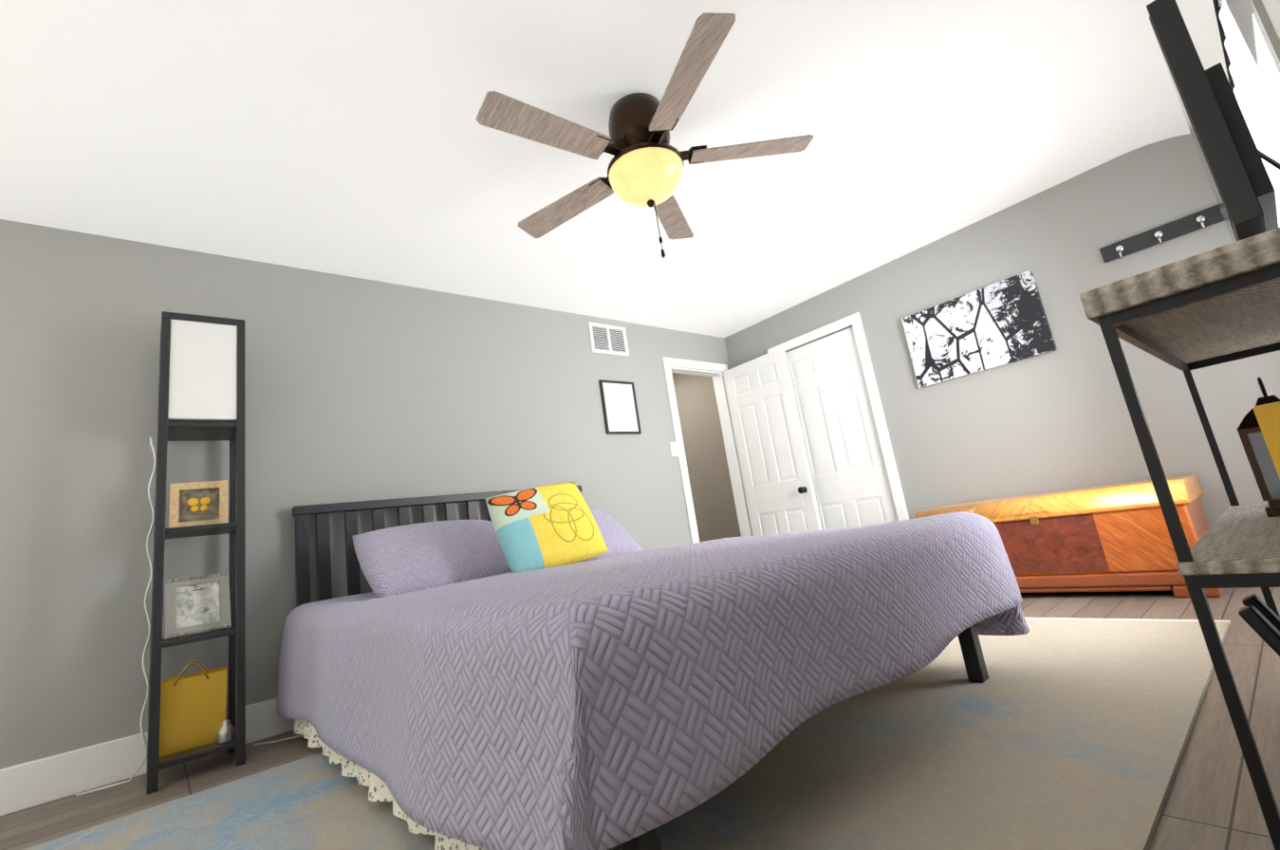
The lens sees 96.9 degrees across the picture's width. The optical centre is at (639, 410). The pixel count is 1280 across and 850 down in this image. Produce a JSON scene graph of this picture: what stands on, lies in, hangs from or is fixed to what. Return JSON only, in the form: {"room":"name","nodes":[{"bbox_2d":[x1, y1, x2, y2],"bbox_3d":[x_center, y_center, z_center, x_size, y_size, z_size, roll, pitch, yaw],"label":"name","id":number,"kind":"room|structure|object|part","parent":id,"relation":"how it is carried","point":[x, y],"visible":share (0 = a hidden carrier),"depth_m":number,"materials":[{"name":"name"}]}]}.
{"room":"bedroom","nodes":[
{"label":"bedroom","id":0,"kind":"room"},
{"bbox_2d":[0,219,752,769],"bbox_3d":[-1.137,0.319,3.618,5.770,2.550,0.120,2,-16,-41],"label":"wall","id":1,"kind":"structure","parent":0,"point":[359,390],"depth_m":2.85,"materials":[{"name":"paint"}]},
{"bbox_2d":[0,698,299,816],"bbox_3d":[-1.264,1.446,3.026,4.625,0.160,0.016,2,-16,-41],"label":"baseboard","id":2,"kind":"structure","parent":1,"relation":"attached to","point":[31,784],"depth_m":2.23,"materials":[{"name":"white wood"}]},
{"bbox_2d":[588,321,629,356],"bbox_3d":[-0.252,-0.574,4.604,0.370,0.250,0.012,2,-16,-41],"label":"air vent","id":3,"kind":"object","parent":1,"relation":"in","point":[606,339],"visible":1,"depth_m":4.60,"materials":[{"name":"white metal"}]},
{"bbox_2d":[598,379,641,434],"bbox_3d":[-0.155,-0.023,4.493,0.340,0.430,0.021,2,-16,-41],"label":"picture frame","id":4,"kind":"object","parent":1,"relation":"attached to","point":[620,408],"visible":1,"depth_m":4.49,"materials":[{"name":"black"}]},
{"bbox_2d":[669,442,678,456],"bbox_3d":[0.292,0.325,4.767,0.075,0.120,0.015,2,-16,-41],"label":"light switch","id":5,"kind":"object","parent":1,"relation":"attached to","point":[674,449],"visible":1,"depth_m":4.76,"materials":[{"name":"white plastic"}]},
{"bbox_2d":[662,356,753,543],"bbox_3d":[0.633,0.586,5.055,0.850,2.115,0.140,2,-16,-41],"label":"door frame","id":6,"kind":"structure","parent":1,"relation":"attached to","point":[733,465],"depth_m":5.20,"materials":[{"name":"white wood"}]},
{"bbox_2d":[0,0,1229,337],"bbox_3d":[-0.071,-1.203,2.439,5.530,0.400,3.720,2,-16,-41],"label":"ceiling","id":7,"kind":"structure","parent":0,"point":[347,137],"depth_m":2.46,"materials":[{"name":"white paint"}]},
{"bbox_2d":[475,12,814,258],"bbox_3d":[-0.006,-0.932,2.312,1.321,0.694,1.364,2,-16,-41],"label":"ceiling fan","id":8,"kind":"object","parent":7,"relation":"hanging from","point":[645,166],"visible":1,"depth_m":2.23,"materials":[{"name":"brown wood"}]},
{"bbox_3d":[0.024,-0.933,2.329,0.508,0.694,0.525,2,-16,-41],"label":"motor","id":9,"kind":"part","parent":8,"relation":"part of","materials":[{"name":"brown metal"}]},
{"bbox_3d":[0.033,-0.923,2.330,0.310,0.128,0.310,2,-16,-41],"label":"lamp shade","id":10,"kind":"part","parent":8,"relation":"part of","materials":[{"name":"yellow glass"}]},
{"bbox_2d":[0,587,1279,849],"bbox_3d":[0.238,1.134,1.987,5.770,0.100,3.840,2,-16,-41],"label":"floor","id":11,"kind":"structure","parent":0,"point":[1211,802],"depth_m":1.83,"materials":[{"name":"brown wood"}]},
{"bbox_2d":[75,311,245,797],"bbox_3d":[-2.000,0.526,2.411,0.501,1.900,0.300,2,-16,-41],"label":"lamp","id":12,"kind":"object","parent":11,"relation":"on","point":[202,381],"visible":0.98,"depth_m":2.46,"materials":[{"name":"black wood"}]},
{"bbox_3d":[-2.155,0.790,2.352,0.202,1.393,0.051,2,-16,-41],"label":"cord","id":13,"kind":"part","parent":12,"relation":"part of","materials":[{"name":"white plastic"}]},
{"bbox_2d":[158,660,228,757],"bbox_3d":[-1.838,1.202,2.327,0.237,0.323,0.127,0,-15,-35],"label":"gift bag","id":14,"kind":"object","parent":12,"relation":"on","point":[193,711],"visible":0.94,"depth_m":2.28,"materials":[{"name":"yellow paper"}]},
{"bbox_3d":[-1.924,0.528,2.477,0.300,1.900,0.300,2,-16,-41],"label":"frame","id":15,"kind":"part","parent":12,"relation":"part of","materials":[{"name":"black wood"}]},
{"bbox_2d":[164,572,231,640],"bbox_3d":[-1.870,0.822,2.400,0.072,0.238,0.220,-19,-16,41],"label":"photo frame","id":16,"kind":"object","parent":12,"relation":"on","point":[188,611],"visible":1,"depth_m":2.39,"materials":[{"name":"grey"}]},
{"bbox_2d":[168,480,228,527],"bbox_3d":[-1.940,0.419,2.500,0.200,0.200,0.050,-1,-14,-33],"label":"photo frame","id":17,"kind":"object","parent":12,"relation":"on","point":[198,503],"visible":0.9,"depth_m":2.49,"materials":[{"name":"brown wood"}]},
{"bbox_3d":[-2.015,-0.153,2.611,0.287,0.460,0.258,2,-16,-41],"label":"lamp shade","id":18,"kind":"part","parent":12,"relation":"part of","materials":[{"name":"white fabric"}]},
{"bbox_2d":[216,719,235,743],"bbox_3d":[-1.676,1.295,2.296,0.064,0.084,0.068,2,-16,-41],"label":"trinket","id":19,"kind":"object","parent":12,"relation":"on","point":[226,732],"visible":0.9,"depth_m":2.28,"materials":[{"name":"grey ceramic"}]},
{"bbox_2d":[253,734,303,745],"bbox_3d":[-1.598,1.334,2.634,0.327,0.308,0.188,2,-16,-41],"label":"cord","id":20,"kind":"object","parent":11,"relation":"on","point":[284,739],"visible":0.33,"depth_m":2.51,"materials":[{"name":"white plastic"}]},
{"bbox_2d":[22,617,1230,849],"bbox_3d":[0.064,1.067,1.824,3.840,0.011,2.410,2,-16,-41],"label":"rug","id":21,"kind":"object","parent":11,"relation":"on","point":[1059,733],"visible":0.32,"depth_m":1.50,"materials":[{"name":"white carpet"}]},
{"bbox_2d":[276,482,1029,849],"bbox_3d":[-0.207,0.690,2.398,1.941,1.032,2.597,2,-16,-41],"label":"bed","id":22,"kind":"object","parent":21,"relation":"on","point":[559,666],"visible":1,"depth_m":1.27,"materials":[{"name":"black"}]},
{"bbox_2d":[352,519,530,601],"bbox_3d":[-0.966,0.709,2.783,0.750,0.350,0.415,2,-16,-41],"label":"pillow","id":23,"kind":"object","parent":22,"relation":"on","point":[415,557],"depth_m":2.66,"materials":[{"name":"fabric"}]},
{"bbox_2d":[915,473,1224,597],"bbox_3d":[2.391,0.754,3.261,0.564,0.540,1.282,2,-16,-41],"label":"cedar chest","id":24,"kind":"object","parent":11,"relation":"on","point":[1112,538],"visible":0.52,"depth_m":2.93,"materials":[{"name":"brown wood"}]},
{"bbox_3d":[2.155,0.561,3.121,0.013,0.015,0.180,2,-16,-41],"label":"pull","id":25,"kind":"part","parent":24,"relation":"part of","materials":[{"name":"wood"}]},
{"bbox_3d":[2.364,0.548,3.308,0.554,0.115,1.282,2,-16,-41],"label":"lid","id":26,"kind":"part","parent":24,"relation":"part of","materials":[{"name":"brown wood"}]},
{"bbox_2d":[1079,226,1279,849],"bbox_3d":[1.351,0.238,1.142,1.100,0.963,0.302,2,-16,-41],"label":"shelving unit","id":27,"kind":"object","parent":11,"relation":"on","point":[1215,306],"visible":1,"depth_m":0.94,"materials":[{"name":"black metal"}]},
{"bbox_2d":[1146,0,1279,242],"bbox_3d":[1.266,-0.025,1.072,1.204,1.445,0.224,2,-16,-41],"label":"tv","id":28,"kind":"object","parent":27,"relation":"on","point":[1231,155],"visible":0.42,"depth_m":0.98,"materials":[{"name":"black plastic"}]},
{"bbox_3d":[1.084,0.061,0.776,0.546,1.208,0.066,2,-16,-41],"label":"cord","id":29,"kind":"part","parent":28,"relation":"part of","materials":[{"name":"black plastic"}]},
{"bbox_2d":[1236,376,1279,517],"bbox_3d":[1.454,0.073,1.281,0.126,0.309,0.126,2,-16,-41],"label":"decorative lantern","id":30,"kind":"object","parent":27,"relation":"on","point":[1258,456],"visible":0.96,"depth_m":1.27,"materials":[{"name":"brown metal"}]},
{"bbox_2d":[1252,401,1279,479],"bbox_3d":[1.301,0.086,1.061,0.028,0.236,0.166,-5,-12,-15],"label":"book","id":31,"kind":"object","parent":27,"relation":"on","point":[1268,417],"visible":1,"depth_m":1.13,"materials":[{"name":"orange paper"}]},
{"bbox_2d":[1238,593,1279,656],"bbox_3d":[1.062,0.477,0.800,0.120,0.429,0.219,2,-16,-41],"label":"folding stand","id":32,"kind":"object","parent":11,"relation":"on","point":[1259,616],"visible":1,"depth_m":0.87,"materials":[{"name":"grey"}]},
{"bbox_2d":[671,372,741,542],"bbox_3d":[0.038,0.618,5.477,1.790,2.600,1.250,2,-16,-41],"label":"doorway","id":33,"kind":"structure","parent":0,"point":[715,513],"depth_m":5.89,"materials":[{"name":"beige paint"}]},
{"bbox_2d":[724,133,1279,527],"bbox_3d":[2.184,-0.075,4.098,0.130,2.550,3.540,2,-16,-41],"label":"wall","id":34,"kind":"structure","parent":0,"point":[1059,419],"depth_m":3.54,"materials":[{"name":"paint"}]},
{"bbox_2d":[723,348,821,536],"bbox_3d":[1.167,0.525,4.952,0.171,2.020,0.700,1,-15,-39],"label":"entry door","id":35,"kind":"structure","parent":34,"relation":"in","point":[778,484],"depth_m":4.96,"materials":[{"name":"white wood"}]},
{"bbox_3d":[1.373,0.657,4.695,0.171,0.056,0.056,1,-15,-39],"label":"knob","id":36,"kind":"part","parent":35,"relation":"part of","materials":[{"name":"black metal"}]},
{"bbox_2d":[767,312,908,521],"bbox_3d":[1.613,0.353,4.646,0.020,2.115,0.910,2,-16,-41],"label":"door frame","id":37,"kind":"structure","parent":34,"relation":"attached to","point":[855,320],"depth_m":4.43,"materials":[{"name":"white wood"}]},
{"bbox_2d":[785,326,898,529],"bbox_3d":[1.649,0.391,4.664,0.035,2.025,0.750,2,-16,-41],"label":"closet door","id":38,"kind":"structure","parent":34,"relation":"in","point":[848,473],"depth_m":4.65,"materials":[{"name":"white wood"}]},
{"bbox_2d":[901,270,1057,388],"bbox_3d":[2.280,-0.531,3.893,0.034,0.540,0.850,2,-16,-41],"label":"wall art","id":39,"kind":"object","parent":34,"relation":"attached to","point":[999,324],"visible":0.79,"depth_m":3.84},
{"bbox_2d":[1099,204,1224,262],"bbox_3d":[2.887,-0.972,3.156,0.097,0.117,0.520,2,-16,-41],"label":"hook rail","id":40,"kind":"object","parent":34,"relation":"attached to","point":[1203,219],"visible":0.98,"depth_m":3.16,"materials":[{"name":"black wood"}]},
{"bbox_2d":[1225,0,1279,111],"bbox_3d":[1.229,-0.615,0.903,5.770,2.550,0.120,2,-16,-41],"label":"wall","id":41,"kind":"structure","parent":0,"point":[1241,10],"depth_m":1.81,"materials":[{"name":"paint"}]},
{"bbox_2d":[1212,0,1236,98],"bbox_3d":[2.338,-1.077,2.156,2.176,0.078,0.076,2,-16,-41],"label":"curtain rod","id":42,"kind":"object","parent":41,"relation":"attached to","point":[1217,8],"depth_m":1.70,"materials":[{"name":"black metal"}]},
{"bbox_2d":[1218,0,1279,227],"bbox_3d":[2.069,-0.255,1.676,1.070,1.870,0.044,2,-16,-41],"label":"window","id":43,"kind":"structure","parent":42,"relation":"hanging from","point":[1259,109],"depth_m":1.54,"materials":[{"name":"white glass"}]},
{"bbox_2d":[1249,0,1279,66],"bbox_3d":[1.340,-0.904,1.200,0.550,0.440,0.024,2,-16,-41],"label":"window frame","id":44,"kind":"structure","parent":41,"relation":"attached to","point":[1268,13],"depth_m":1.36,"materials":[{"name":"white metal"}]},
{"bbox_2d":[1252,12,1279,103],"bbox_3d":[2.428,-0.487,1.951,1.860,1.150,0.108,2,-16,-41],"label":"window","id":45,"kind":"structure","parent":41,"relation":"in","point":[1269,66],"depth_m":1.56,"materials":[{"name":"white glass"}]}
]}

